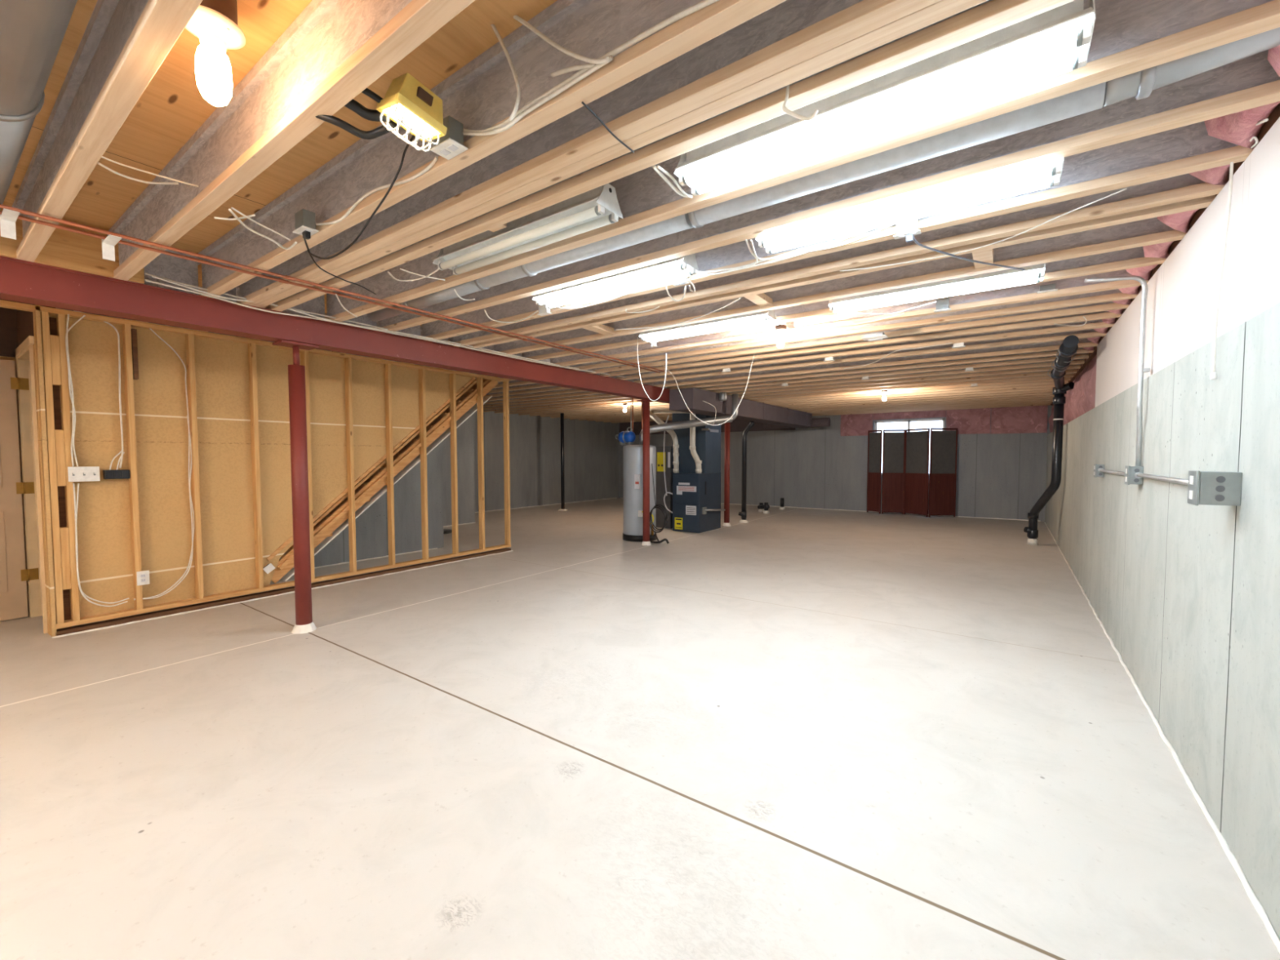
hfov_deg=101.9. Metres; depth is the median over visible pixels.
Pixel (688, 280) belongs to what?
power cord
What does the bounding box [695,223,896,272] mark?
electrical cable
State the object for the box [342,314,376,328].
block
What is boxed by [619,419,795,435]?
insulation batt
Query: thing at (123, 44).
joist
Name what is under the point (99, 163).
electrical cable
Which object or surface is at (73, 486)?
electrical cable
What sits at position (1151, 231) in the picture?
joist
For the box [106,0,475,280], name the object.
joist
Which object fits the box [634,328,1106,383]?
joist
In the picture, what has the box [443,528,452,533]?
lid
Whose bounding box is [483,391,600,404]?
joist
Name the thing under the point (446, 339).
block
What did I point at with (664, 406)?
joist
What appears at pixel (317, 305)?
block
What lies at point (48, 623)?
wall
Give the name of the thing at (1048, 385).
joist
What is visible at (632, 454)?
water heater
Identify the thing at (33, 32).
duct
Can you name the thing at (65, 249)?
board
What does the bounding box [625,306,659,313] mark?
electrical cable
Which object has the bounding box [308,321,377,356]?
joist
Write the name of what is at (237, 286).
joist
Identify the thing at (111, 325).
electrical cable
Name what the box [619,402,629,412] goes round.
lamp
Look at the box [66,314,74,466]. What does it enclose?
electrical cable
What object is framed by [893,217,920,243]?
junction box
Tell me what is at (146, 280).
electrical cable
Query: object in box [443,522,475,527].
bead
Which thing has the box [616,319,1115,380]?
joist
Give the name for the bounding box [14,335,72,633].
trim
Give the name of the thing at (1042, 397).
joist
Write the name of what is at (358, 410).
wall
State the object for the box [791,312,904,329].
electrical cable
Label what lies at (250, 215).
electrical cable
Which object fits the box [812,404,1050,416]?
joist
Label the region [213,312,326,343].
joist
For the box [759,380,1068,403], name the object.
joist
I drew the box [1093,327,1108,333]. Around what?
tuft
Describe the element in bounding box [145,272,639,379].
electrical cable
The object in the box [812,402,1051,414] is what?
joist
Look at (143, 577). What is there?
wall outlet
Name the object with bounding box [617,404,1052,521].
wall
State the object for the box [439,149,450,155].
receptacle
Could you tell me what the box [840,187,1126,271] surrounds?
electrical cable
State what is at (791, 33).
joist
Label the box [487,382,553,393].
joist
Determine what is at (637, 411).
joist
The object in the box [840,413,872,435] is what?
insulation batt
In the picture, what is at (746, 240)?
electrical cable
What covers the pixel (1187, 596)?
wall
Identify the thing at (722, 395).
flue pipe
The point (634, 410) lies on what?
joist
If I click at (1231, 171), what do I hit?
electrical cable
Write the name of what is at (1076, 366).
joist
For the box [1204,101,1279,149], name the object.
tuft
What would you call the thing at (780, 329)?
lamp
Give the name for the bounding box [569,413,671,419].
joist
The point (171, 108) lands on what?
ceiling
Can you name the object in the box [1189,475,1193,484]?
receptacle
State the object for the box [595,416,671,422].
joist
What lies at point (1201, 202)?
joist
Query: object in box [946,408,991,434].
insulation batt
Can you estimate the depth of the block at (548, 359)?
6.25 m
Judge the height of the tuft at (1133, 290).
0.280 m
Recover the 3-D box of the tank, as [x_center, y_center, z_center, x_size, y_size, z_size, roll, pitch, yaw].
[-0.250,-0.751,8.857,0.382,0.300,0.208,2,3,35]
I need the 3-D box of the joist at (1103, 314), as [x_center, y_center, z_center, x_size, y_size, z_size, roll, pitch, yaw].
[1.612,-1.496,5.587,5.300,0.299,0.064,2,3,35]
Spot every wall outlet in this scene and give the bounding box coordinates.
[136,570,149,586]
[262,563,275,573]
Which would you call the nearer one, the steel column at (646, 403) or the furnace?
the steel column at (646, 403)
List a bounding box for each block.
[128,248,199,295]
[214,287,236,302]
[281,294,324,318]
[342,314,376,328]
[390,324,420,339]
[431,337,448,345]
[471,345,493,354]
[489,222,506,231]
[504,352,521,359]
[533,358,550,365]
[582,324,613,334]
[623,378,634,382]
[642,382,653,386]
[743,293,772,306]
[972,248,993,269]
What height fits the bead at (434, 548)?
0.038 m
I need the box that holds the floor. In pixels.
[0,497,1279,959]
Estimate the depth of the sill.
2.47 m
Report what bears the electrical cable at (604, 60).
attached to the joist at (482, 94)
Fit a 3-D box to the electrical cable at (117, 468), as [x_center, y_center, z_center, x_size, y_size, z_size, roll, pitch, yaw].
[-4.368,-0.159,4.365,0.010,0.158,0.058,2,3,35]
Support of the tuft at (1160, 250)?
attached to the sill
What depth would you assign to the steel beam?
3.79 m
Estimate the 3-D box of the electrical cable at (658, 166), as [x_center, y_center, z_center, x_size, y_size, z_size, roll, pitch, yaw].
[0.138,-1.192,2.074,0.021,0.010,0.262,1,3,31]
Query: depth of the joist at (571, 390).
9.73 m
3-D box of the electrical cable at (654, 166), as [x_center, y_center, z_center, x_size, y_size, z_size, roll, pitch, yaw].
[0.127,-1.192,2.088,0.039,0.012,0.289,2,3,35]
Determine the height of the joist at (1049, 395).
0.299 m
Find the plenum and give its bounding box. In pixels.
[671,413,721,473]
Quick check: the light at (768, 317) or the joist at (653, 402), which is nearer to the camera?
the light at (768, 317)
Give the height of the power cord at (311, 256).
0.008 m
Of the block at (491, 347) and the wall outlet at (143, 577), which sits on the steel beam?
the block at (491, 347)
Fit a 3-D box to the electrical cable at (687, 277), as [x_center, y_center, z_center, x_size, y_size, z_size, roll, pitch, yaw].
[-0.160,-1.254,3.543,1.145,0.050,0.010,2,3,35]
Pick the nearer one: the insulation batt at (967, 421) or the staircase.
the staircase
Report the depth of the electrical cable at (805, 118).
1.58 m
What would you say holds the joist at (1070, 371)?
on the steel beam
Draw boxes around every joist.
[12,0,202,262]
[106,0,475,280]
[108,262,202,328]
[164,285,268,334]
[197,0,786,297]
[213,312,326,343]
[236,0,941,305]
[251,0,987,307]
[266,0,1074,311]
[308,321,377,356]
[325,0,1279,321]
[346,326,448,359]
[377,49,1279,333]
[420,120,1254,342]
[448,173,1226,346]
[459,195,1215,349]
[476,395,626,410]
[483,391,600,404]
[483,393,616,407]
[483,397,641,412]
[484,386,569,396]
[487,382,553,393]
[488,388,586,400]
[493,217,1187,355]
[493,379,535,388]
[494,400,641,413]
[509,401,662,413]
[518,403,669,415]
[522,246,1166,360]
[529,404,669,416]
[540,407,669,417]
[550,269,1150,367]
[550,410,641,417]
[564,412,641,418]
[569,288,1137,370]
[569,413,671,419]
[578,413,671,420]
[585,301,1129,373]
[586,415,671,421]
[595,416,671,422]
[600,311,1123,377]
[603,417,671,422]
[611,418,671,422]
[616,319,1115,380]
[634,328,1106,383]
[653,337,1098,387]
[666,347,1093,389]
[695,352,1088,390]
[706,359,1084,393]
[718,364,1080,395]
[728,368,1076,397]
[740,373,1073,399]
[747,377,1071,401]
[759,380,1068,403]
[766,383,1065,404]
[773,387,1053,406]
[780,390,1052,407]
[784,392,1052,408]
[791,394,1053,410]
[799,396,1053,411]
[803,398,1053,413]
[808,400,1053,413]
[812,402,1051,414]
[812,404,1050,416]
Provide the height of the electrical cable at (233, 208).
0.008 m
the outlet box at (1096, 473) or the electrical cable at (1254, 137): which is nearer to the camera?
the electrical cable at (1254, 137)
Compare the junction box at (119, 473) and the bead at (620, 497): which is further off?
the bead at (620, 497)
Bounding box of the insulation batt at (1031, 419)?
[991,404,1048,434]
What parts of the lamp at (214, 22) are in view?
bulb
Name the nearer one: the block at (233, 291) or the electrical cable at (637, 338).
the block at (233, 291)
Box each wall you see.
[0,298,436,612]
[0,299,511,636]
[32,344,71,635]
[435,442,444,548]
[441,413,475,525]
[473,410,617,511]
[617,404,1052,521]
[1044,116,1279,939]
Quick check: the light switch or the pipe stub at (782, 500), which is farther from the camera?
the pipe stub at (782, 500)
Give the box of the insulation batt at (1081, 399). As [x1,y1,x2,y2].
[1048,354,1097,432]
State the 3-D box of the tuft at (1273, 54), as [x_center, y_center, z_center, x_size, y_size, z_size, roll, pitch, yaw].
[1.815,-1.315,1.423,0.176,0.280,0.357,2,3,35]
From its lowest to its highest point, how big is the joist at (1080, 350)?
0.299 m
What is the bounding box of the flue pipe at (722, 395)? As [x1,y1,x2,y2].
[639,391,738,444]
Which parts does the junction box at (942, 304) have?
plate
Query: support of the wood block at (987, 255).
attached to the joist at (1201, 202)
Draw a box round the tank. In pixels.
[615,426,635,444]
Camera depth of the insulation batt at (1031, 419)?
11.40 m
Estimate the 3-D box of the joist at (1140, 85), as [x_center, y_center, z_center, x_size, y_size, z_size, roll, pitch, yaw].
[-0.167,-1.323,2.837,4.986,0.159,0.138,2,3,35]
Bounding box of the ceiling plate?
[861,331,888,341]
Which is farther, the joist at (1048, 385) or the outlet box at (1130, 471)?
the joist at (1048, 385)
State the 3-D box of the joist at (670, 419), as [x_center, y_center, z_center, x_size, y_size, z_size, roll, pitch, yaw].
[1.634,-1.970,15.755,6.360,0.239,0.064,2,3,35]
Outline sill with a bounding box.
[1049,102,1279,405]
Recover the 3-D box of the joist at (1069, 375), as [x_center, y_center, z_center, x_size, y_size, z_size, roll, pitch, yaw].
[3.781,-1.632,8.643,5.300,0.299,0.064,2,3,35]
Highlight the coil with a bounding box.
[649,463,669,543]
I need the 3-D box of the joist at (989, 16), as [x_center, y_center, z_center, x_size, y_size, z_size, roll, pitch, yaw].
[-0.645,-1.355,2.407,5.300,0.299,0.064,2,3,35]
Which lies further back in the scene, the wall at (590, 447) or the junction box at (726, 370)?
the wall at (590, 447)
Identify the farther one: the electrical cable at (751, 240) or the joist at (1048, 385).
the joist at (1048, 385)
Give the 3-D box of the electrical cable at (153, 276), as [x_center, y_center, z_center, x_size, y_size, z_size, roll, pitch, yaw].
[-1.996,-1.310,4.707,0.012,0.065,3.611,2,3,35]
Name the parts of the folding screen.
wood panel, panel frame, cloth panel, wood panel, panel frame, cloth panel, wood panel, panel frame, cloth panel, panel frame, wood panel, cloth panel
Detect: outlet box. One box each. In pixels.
[1093,463,1104,477]
[1124,465,1143,484]
[1186,470,1242,506]
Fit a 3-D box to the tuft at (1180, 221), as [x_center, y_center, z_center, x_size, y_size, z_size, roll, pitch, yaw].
[2.561,-1.362,2.466,0.168,0.280,0.352,2,3,35]
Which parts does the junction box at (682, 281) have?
plate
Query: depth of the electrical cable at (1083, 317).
4.28 m
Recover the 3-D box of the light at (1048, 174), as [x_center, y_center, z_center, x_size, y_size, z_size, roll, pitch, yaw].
[1.119,-1.332,2.319,1.202,0.339,0.190,2,3,35]
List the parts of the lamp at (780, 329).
bulb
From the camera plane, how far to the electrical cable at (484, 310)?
4.09 m
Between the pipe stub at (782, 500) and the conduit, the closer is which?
the conduit
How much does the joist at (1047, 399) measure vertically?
0.299 m
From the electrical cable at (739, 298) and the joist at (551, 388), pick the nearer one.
the electrical cable at (739, 298)
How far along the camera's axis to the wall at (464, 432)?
10.85 m
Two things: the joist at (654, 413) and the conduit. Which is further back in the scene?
the joist at (654, 413)
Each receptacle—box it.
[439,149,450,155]
[447,144,458,151]
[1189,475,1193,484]
[1189,490,1193,499]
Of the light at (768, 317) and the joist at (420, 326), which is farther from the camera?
the joist at (420, 326)
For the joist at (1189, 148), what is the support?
on the steel beam
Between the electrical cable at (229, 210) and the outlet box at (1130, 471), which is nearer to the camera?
the electrical cable at (229, 210)
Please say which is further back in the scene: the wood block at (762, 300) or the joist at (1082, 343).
the joist at (1082, 343)
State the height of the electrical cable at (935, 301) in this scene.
0.008 m
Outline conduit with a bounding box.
[1084,275,1188,484]
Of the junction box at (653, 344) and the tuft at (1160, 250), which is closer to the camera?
the tuft at (1160, 250)
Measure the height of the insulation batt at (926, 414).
0.440 m
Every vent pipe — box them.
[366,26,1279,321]
[649,408,702,473]
[649,410,679,473]
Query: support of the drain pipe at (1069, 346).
on the floor
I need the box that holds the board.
[0,218,144,284]
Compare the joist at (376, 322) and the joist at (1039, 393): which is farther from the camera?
the joist at (1039, 393)
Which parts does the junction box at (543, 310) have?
plate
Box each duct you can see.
[0,0,77,210]
[655,445,673,528]
[669,387,812,427]
[763,417,830,429]
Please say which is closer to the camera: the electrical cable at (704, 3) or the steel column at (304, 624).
the electrical cable at (704, 3)
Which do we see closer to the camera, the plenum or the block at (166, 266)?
the block at (166, 266)
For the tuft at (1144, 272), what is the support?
attached to the sill
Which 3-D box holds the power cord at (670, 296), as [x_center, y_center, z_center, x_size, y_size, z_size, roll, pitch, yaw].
[0.237,-1.207,3.333,0.131,0.010,0.388,0,3,8]
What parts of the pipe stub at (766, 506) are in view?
arm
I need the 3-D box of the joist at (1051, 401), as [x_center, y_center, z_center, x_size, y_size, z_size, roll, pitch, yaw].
[6.101,-1.777,11.911,5.300,0.299,0.064,2,3,35]
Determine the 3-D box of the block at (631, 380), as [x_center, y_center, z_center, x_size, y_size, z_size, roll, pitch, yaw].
[-0.202,-1.579,7.583,0.020,0.285,0.354,2,3,35]
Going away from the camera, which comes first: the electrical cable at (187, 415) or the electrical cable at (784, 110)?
the electrical cable at (784, 110)
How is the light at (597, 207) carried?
hanging from the ceiling
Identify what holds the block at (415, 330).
on the steel beam
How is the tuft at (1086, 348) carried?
attached to the sill
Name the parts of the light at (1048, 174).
plate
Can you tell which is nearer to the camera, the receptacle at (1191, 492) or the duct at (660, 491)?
the receptacle at (1191, 492)
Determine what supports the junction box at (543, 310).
attached to the joist at (1189, 148)
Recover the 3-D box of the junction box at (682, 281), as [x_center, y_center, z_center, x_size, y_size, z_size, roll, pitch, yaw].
[0.248,-1.247,3.204,0.100,0.077,0.045,2,3,35]
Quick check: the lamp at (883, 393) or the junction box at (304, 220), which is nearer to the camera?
the junction box at (304, 220)
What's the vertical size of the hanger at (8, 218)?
0.110 m
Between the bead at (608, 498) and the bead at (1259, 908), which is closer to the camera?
the bead at (1259, 908)
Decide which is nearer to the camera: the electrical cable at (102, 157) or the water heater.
the electrical cable at (102, 157)
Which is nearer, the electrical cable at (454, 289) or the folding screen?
the electrical cable at (454, 289)
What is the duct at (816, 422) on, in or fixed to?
attached to the steel beam
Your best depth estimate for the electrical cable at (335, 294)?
3.69 m
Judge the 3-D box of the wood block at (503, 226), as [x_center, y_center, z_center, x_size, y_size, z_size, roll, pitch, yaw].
[-0.706,-1.251,2.532,0.100,0.040,0.059,2,3,35]
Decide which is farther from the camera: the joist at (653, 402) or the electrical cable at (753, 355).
the joist at (653, 402)
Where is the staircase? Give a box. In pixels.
[266,376,497,583]
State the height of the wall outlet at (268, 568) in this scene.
0.105 m
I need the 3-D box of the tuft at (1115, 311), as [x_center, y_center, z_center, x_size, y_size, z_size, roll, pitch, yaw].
[3.634,-1.429,3.971,0.160,0.280,0.232,2,3,35]
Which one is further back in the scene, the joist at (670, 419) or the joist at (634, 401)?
the joist at (670, 419)
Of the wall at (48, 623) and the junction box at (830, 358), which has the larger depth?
the junction box at (830, 358)
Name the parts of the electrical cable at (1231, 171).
cord pull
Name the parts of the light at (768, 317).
plate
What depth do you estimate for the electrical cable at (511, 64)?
1.64 m
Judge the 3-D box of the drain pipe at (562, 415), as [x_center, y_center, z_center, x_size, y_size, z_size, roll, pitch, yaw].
[-2.042,-0.474,13.675,0.240,2.560,0.240,2,3,35]
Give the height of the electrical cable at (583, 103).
0.006 m
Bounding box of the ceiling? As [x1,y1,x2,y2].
[0,0,557,326]
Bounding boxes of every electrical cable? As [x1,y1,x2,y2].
[65,315,85,466]
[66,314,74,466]
[72,483,127,606]
[73,310,123,467]
[75,483,128,604]
[97,162,178,184]
[101,155,198,186]
[109,450,122,470]
[115,451,124,470]
[133,328,193,599]
[133,415,194,599]
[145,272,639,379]
[145,279,608,373]
[151,275,559,365]
[213,214,255,220]
[228,208,297,249]
[231,207,290,240]
[315,155,438,225]
[335,293,357,317]
[387,268,439,281]
[399,268,444,280]
[453,288,475,300]
[462,54,613,135]
[463,0,719,132]
[484,310,537,323]
[490,23,520,120]
[513,15,609,64]
[551,63,596,77]
[555,277,689,309]
[582,101,634,152]
[615,297,740,329]
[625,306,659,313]
[636,337,666,400]
[652,164,692,198]
[656,164,688,196]
[662,355,754,425]
[667,332,768,349]
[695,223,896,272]
[698,227,877,275]
[745,239,757,267]
[750,239,791,260]
[782,84,817,120]
[782,103,804,120]
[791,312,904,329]
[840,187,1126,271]
[844,342,951,368]
[852,301,936,314]
[1053,315,1087,325]
[1209,118,1268,380]
[1248,136,1257,148]
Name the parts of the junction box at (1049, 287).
plate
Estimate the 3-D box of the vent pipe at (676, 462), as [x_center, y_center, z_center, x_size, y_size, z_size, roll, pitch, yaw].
[0.443,-0.749,10.058,0.720,1.222,0.116,2,3,35]
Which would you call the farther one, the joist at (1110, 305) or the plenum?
the plenum
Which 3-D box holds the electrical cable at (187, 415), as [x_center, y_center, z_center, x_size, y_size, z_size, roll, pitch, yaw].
[-4.222,0.225,4.597,0.010,1.608,0.428,2,3,35]
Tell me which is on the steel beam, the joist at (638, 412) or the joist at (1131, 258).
the joist at (1131, 258)
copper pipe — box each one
[0,204,666,372]
[0,210,660,373]
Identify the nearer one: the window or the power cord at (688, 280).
the power cord at (688, 280)
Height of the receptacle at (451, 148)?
0.004 m
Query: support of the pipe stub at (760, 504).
on the floor
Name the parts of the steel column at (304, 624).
cap plate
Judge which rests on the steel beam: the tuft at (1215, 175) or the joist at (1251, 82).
the joist at (1251, 82)
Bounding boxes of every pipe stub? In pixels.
[757,502,769,513]
[758,502,764,511]
[779,497,785,510]
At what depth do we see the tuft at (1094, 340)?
4.96 m
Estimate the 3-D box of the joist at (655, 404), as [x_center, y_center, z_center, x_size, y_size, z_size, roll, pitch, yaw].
[-0.726,-1.822,12.430,6.360,0.239,0.064,2,3,35]
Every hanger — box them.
[0,208,19,239]
[102,234,121,261]
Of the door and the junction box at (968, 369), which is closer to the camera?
the door
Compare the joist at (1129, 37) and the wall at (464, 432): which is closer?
the joist at (1129, 37)
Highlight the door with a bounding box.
[0,359,39,621]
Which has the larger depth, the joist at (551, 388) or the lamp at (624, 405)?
the lamp at (624, 405)
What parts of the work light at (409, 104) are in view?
clamp handle, power cord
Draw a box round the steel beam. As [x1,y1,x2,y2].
[0,255,669,404]
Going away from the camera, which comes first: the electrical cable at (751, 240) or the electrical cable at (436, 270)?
the electrical cable at (751, 240)
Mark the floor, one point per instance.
(788, 733)
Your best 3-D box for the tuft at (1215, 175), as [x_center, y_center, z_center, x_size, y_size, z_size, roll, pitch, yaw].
[2.277,-1.343,2.054,0.154,0.280,0.232,2,3,35]
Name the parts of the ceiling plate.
plate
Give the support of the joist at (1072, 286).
on the steel beam
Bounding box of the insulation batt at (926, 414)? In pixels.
[872,409,946,419]
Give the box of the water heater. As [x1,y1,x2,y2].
[622,397,656,542]
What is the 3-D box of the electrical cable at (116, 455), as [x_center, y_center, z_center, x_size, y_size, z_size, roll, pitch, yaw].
[-4.382,-0.166,4.345,0.010,0.184,0.096,2,3,35]
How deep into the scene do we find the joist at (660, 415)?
15.81 m
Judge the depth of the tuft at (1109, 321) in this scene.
4.29 m
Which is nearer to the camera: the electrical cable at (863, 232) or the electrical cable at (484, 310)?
the electrical cable at (863, 232)
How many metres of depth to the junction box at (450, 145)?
1.83 m
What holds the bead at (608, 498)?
on the floor
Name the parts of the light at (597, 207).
plate, plate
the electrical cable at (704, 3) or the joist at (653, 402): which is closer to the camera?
the electrical cable at (704, 3)
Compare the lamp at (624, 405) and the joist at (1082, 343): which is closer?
the joist at (1082, 343)
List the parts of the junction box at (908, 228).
plate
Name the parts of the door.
raised panel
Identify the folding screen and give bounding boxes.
[866,427,957,517]
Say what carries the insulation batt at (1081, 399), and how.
on the wall at (1187, 596)
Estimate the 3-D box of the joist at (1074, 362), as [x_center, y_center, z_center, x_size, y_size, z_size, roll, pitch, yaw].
[3.070,-1.587,7.641,5.300,0.299,0.064,2,3,35]
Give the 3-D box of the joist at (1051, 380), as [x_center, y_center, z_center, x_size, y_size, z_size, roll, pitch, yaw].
[4.019,-1.647,8.977,5.300,0.299,0.064,2,3,35]
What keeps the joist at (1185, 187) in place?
on the steel beam
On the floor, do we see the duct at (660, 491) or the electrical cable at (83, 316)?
the duct at (660, 491)
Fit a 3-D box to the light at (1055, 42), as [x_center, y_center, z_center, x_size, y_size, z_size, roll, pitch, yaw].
[0.683,-1.305,1.709,1.227,0.339,0.190,2,3,35]
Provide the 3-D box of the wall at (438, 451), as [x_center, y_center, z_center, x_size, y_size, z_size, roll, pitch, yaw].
[-4.055,-0.374,8.666,2.350,2.800,0.120,2,3,35]
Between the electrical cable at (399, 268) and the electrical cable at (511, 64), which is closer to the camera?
the electrical cable at (511, 64)
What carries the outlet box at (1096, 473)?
attached to the wall at (1187, 596)
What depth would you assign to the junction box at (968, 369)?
6.40 m
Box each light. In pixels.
[302,72,447,259]
[432,183,622,275]
[532,253,698,308]
[638,309,776,342]
[673,0,1095,195]
[755,157,1064,253]
[827,262,1045,314]
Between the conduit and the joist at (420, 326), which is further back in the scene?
the joist at (420, 326)
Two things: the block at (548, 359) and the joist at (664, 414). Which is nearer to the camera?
the block at (548, 359)
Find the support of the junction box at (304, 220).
attached to the joist at (482, 94)
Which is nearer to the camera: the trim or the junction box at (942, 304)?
the junction box at (942, 304)
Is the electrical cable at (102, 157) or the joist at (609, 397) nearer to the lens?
the electrical cable at (102, 157)
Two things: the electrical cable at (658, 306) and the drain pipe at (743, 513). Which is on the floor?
the drain pipe at (743, 513)
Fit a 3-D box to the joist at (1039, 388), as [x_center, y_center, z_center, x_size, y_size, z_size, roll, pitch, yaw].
[4.713,-1.690,9.955,5.300,0.299,0.064,2,3,35]
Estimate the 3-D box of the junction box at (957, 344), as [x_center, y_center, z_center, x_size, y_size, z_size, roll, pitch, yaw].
[3.086,-1.305,5.028,0.110,0.040,0.050,2,3,35]
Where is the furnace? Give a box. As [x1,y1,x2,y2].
[663,415,724,533]
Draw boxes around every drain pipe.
[558,413,567,511]
[737,421,754,523]
[1023,335,1079,545]
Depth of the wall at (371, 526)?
7.30 m
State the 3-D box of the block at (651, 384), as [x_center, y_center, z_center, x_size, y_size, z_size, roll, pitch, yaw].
[0.076,-1.597,7.974,0.020,0.285,0.474,2,3,35]
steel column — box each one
[272,339,319,633]
[636,399,655,545]
[722,422,730,526]
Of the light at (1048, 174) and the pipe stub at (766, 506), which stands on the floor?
the pipe stub at (766, 506)
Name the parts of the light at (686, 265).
plate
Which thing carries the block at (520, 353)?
on the steel beam
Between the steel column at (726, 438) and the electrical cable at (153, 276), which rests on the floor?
the steel column at (726, 438)
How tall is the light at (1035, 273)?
0.336 m
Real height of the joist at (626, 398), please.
0.239 m
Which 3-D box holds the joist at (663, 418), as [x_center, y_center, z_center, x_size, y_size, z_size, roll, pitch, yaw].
[1.398,-1.955,15.423,6.360,0.239,0.064,2,3,35]
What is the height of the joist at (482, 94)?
0.299 m
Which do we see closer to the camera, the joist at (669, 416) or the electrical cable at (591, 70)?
the electrical cable at (591, 70)
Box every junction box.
[102,469,129,479]
[292,208,319,239]
[430,115,467,159]
[537,303,551,315]
[650,342,657,346]
[671,276,688,286]
[721,368,730,372]
[823,356,835,361]
[862,376,870,380]
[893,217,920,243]
[933,297,951,312]
[951,342,965,348]
[964,367,973,371]
[1037,283,1057,293]
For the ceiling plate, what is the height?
0.046 m
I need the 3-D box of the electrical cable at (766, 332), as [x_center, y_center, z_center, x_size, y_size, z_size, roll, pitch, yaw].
[0.726,-1.312,4.924,1.079,0.008,0.078,2,3,39]
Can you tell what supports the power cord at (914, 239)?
attached to the junction box at (908, 228)
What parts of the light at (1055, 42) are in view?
plate, plate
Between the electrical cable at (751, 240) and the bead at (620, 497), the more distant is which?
the bead at (620, 497)
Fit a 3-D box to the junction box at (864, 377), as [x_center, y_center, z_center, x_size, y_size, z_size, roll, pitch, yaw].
[3.091,-1.396,7.107,0.100,0.040,0.050,2,3,35]
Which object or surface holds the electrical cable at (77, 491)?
attached to the wall at (358, 410)
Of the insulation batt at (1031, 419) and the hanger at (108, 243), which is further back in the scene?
the insulation batt at (1031, 419)
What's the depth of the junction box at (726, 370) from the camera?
6.44 m
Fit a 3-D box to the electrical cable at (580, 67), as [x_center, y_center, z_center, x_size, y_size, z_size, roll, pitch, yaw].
[-0.199,-1.220,1.547,0.179,0.058,0.012,2,3,35]
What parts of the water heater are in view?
tank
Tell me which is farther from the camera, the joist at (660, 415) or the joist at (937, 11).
the joist at (660, 415)
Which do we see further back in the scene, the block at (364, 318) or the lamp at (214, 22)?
the block at (364, 318)
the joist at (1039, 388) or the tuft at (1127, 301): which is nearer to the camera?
the tuft at (1127, 301)
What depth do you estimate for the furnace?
9.76 m
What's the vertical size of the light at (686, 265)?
0.343 m
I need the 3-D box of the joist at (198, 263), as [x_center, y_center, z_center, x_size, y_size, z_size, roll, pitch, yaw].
[-4.099,-1.465,4.327,2.480,0.239,0.064,2,3,35]
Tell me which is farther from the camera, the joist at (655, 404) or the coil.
the joist at (655, 404)
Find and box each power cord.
[306,249,376,294]
[664,281,686,301]
[687,279,695,292]
[913,235,1024,270]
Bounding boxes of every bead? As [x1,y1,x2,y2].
[51,550,512,638]
[314,547,437,568]
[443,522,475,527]
[475,497,613,512]
[620,497,1039,521]
[1044,521,1279,953]
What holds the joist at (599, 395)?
attached to the wall at (590, 447)
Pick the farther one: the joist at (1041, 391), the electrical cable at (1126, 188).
the joist at (1041, 391)
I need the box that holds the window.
[874,417,944,475]
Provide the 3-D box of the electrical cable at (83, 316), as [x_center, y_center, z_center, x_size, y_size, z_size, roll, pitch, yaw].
[-4.458,-0.711,4.122,0.010,1.207,0.117,2,3,35]
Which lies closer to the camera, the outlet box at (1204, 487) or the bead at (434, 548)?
the outlet box at (1204, 487)
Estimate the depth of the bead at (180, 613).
5.00 m
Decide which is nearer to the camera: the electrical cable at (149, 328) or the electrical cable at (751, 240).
the electrical cable at (751, 240)
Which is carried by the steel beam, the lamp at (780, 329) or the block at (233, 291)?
the block at (233, 291)
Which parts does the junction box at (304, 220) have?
plate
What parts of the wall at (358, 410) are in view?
plate, plate, sole plate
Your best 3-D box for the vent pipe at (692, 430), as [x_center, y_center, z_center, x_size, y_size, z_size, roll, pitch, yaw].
[0.678,-0.772,9.976,1.142,1.272,0.120,2,3,35]
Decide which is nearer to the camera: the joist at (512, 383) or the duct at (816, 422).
the joist at (512, 383)
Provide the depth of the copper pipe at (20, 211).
3.00 m
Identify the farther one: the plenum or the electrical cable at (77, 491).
the plenum
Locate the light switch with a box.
[67,466,99,481]
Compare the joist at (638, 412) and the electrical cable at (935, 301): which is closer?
the electrical cable at (935, 301)
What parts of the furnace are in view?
door, door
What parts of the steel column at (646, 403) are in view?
cap plate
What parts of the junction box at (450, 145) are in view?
plate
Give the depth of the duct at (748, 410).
9.50 m
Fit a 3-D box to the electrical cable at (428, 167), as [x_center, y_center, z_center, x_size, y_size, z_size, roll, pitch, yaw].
[-1.180,-1.219,2.249,1.021,0.062,0.012,2,3,35]
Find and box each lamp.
[185,0,245,106]
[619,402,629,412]
[772,322,791,347]
[880,390,888,400]
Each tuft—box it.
[1083,346,1093,351]
[1086,336,1101,343]
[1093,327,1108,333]
[1102,317,1115,324]
[1107,308,1123,314]
[1112,298,1131,304]
[1118,285,1139,293]
[1125,264,1157,280]
[1142,240,1173,257]
[1156,208,1198,232]
[1188,164,1230,185]
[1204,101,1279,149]
[1266,44,1279,76]
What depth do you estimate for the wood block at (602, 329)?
4.56 m
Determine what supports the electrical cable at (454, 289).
hanging from the joist at (1129, 37)

